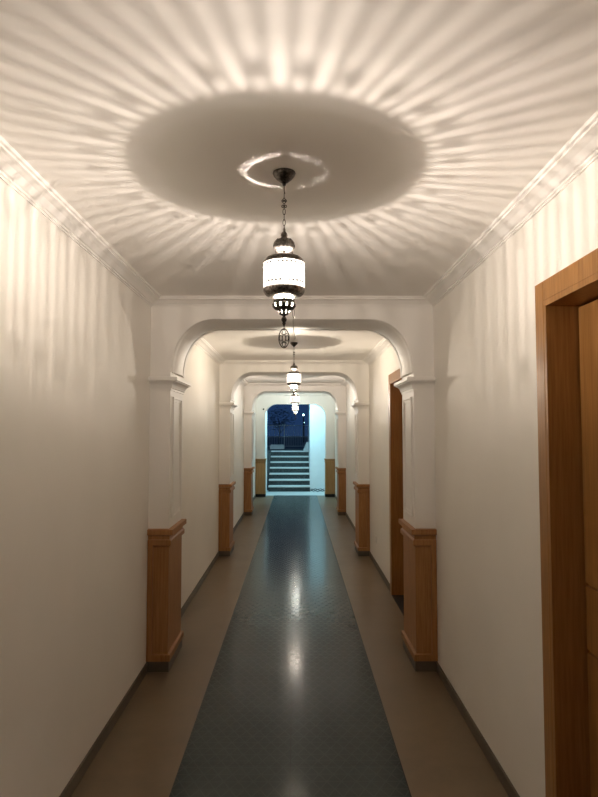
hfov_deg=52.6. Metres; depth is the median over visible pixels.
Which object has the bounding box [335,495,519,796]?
baseboard
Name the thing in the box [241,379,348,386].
trim
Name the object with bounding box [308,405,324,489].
wall pier
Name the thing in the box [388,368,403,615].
door
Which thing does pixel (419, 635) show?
pilaster base
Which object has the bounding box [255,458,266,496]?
pilaster base
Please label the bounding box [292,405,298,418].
pendant lantern
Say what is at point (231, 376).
archway
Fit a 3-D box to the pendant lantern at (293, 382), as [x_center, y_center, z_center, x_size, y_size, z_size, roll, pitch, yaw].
[-0.053,-0.273,6.424,0.151,0.643,0.151,0,-3,-3]
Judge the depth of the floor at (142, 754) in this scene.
3.72 m
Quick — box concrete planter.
[270,444,283,448]
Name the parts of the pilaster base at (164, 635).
cap moulding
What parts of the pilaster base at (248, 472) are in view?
cap moulding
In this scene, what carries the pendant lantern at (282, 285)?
hanging from the ceiling
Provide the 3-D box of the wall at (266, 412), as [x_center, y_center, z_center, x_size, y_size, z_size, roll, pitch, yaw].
[-1.105,1.349,15.982,0.482,2.320,0.828,0,-3,0]
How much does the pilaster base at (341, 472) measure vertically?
0.921 m
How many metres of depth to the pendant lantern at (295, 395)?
10.22 m
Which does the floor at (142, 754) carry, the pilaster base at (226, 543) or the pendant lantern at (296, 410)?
the pilaster base at (226, 543)
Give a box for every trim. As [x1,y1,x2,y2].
[0,110,597,306]
[195,337,390,365]
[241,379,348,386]
[260,394,329,395]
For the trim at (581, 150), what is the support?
attached to the wall at (75, 340)
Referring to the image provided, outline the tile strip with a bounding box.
[169,495,411,796]
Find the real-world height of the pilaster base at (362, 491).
0.942 m
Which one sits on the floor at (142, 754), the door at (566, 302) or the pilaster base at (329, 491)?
the pilaster base at (329, 491)
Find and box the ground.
[267,436,306,451]
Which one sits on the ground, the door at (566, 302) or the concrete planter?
the concrete planter
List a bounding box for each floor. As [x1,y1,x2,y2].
[71,495,508,796]
[266,490,324,494]
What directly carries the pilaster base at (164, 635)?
on the floor at (142, 754)
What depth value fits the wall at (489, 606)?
3.01 m
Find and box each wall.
[0,178,255,796]
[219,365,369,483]
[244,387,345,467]
[255,396,334,458]
[266,412,266,492]
[267,452,270,489]
[335,158,597,796]
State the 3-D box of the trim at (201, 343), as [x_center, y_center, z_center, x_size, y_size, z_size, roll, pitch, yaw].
[-0.056,-0.563,6.439,1.999,0.062,3.359,0,-3,0]
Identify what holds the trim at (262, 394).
attached to the wall at (75, 340)
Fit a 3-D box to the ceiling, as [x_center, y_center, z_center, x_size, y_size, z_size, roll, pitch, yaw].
[-0.059,-0.640,6.979,2.600,0.150,17.370,0,-3,0]
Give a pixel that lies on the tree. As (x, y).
(272, 420)
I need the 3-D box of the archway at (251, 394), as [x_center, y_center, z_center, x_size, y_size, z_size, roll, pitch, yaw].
[-0.080,0.547,12.153,2.000,1.667,0.582,0,-3,0]
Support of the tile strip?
on the floor at (142, 754)
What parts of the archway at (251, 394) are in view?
soffit moulding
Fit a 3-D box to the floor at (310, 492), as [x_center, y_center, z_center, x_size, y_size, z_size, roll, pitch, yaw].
[-0.097,2.594,16.194,6.000,0.136,1.380,0,-3,0]
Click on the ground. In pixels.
(270, 439)
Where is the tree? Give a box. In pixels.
[267,408,293,443]
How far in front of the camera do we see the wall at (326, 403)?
15.27 m
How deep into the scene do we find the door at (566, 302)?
2.27 m
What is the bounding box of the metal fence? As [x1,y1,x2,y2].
[267,424,307,447]
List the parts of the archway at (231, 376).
reveal panel, soffit moulding, reveal panel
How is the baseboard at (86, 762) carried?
attached to the wall at (75, 340)
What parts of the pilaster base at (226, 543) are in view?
cap moulding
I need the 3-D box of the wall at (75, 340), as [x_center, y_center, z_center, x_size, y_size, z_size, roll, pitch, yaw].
[-1.184,0.727,6.901,0.250,2.589,17.370,0,-3,0]
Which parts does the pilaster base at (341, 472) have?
cap moulding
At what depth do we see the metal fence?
21.36 m
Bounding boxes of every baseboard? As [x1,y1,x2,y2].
[59,494,255,796]
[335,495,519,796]
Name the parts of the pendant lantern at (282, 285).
lamp shade, crown, chain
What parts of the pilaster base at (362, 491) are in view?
cap moulding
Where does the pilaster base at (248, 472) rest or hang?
on the floor at (142, 754)
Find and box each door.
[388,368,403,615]
[535,248,597,796]
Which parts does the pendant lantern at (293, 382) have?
lamp shade, crown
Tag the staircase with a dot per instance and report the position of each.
(289, 469)
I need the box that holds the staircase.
[268,450,309,491]
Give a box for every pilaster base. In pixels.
[146,519,186,671]
[218,481,235,555]
[244,467,254,515]
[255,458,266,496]
[324,458,334,496]
[335,467,345,514]
[353,481,369,555]
[399,519,437,671]
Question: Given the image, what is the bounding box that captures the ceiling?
[0,0,597,393]
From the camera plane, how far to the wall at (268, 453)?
17.02 m
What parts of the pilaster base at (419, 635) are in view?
cap moulding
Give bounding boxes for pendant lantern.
[263,168,304,347]
[287,342,300,402]
[290,376,298,415]
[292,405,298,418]

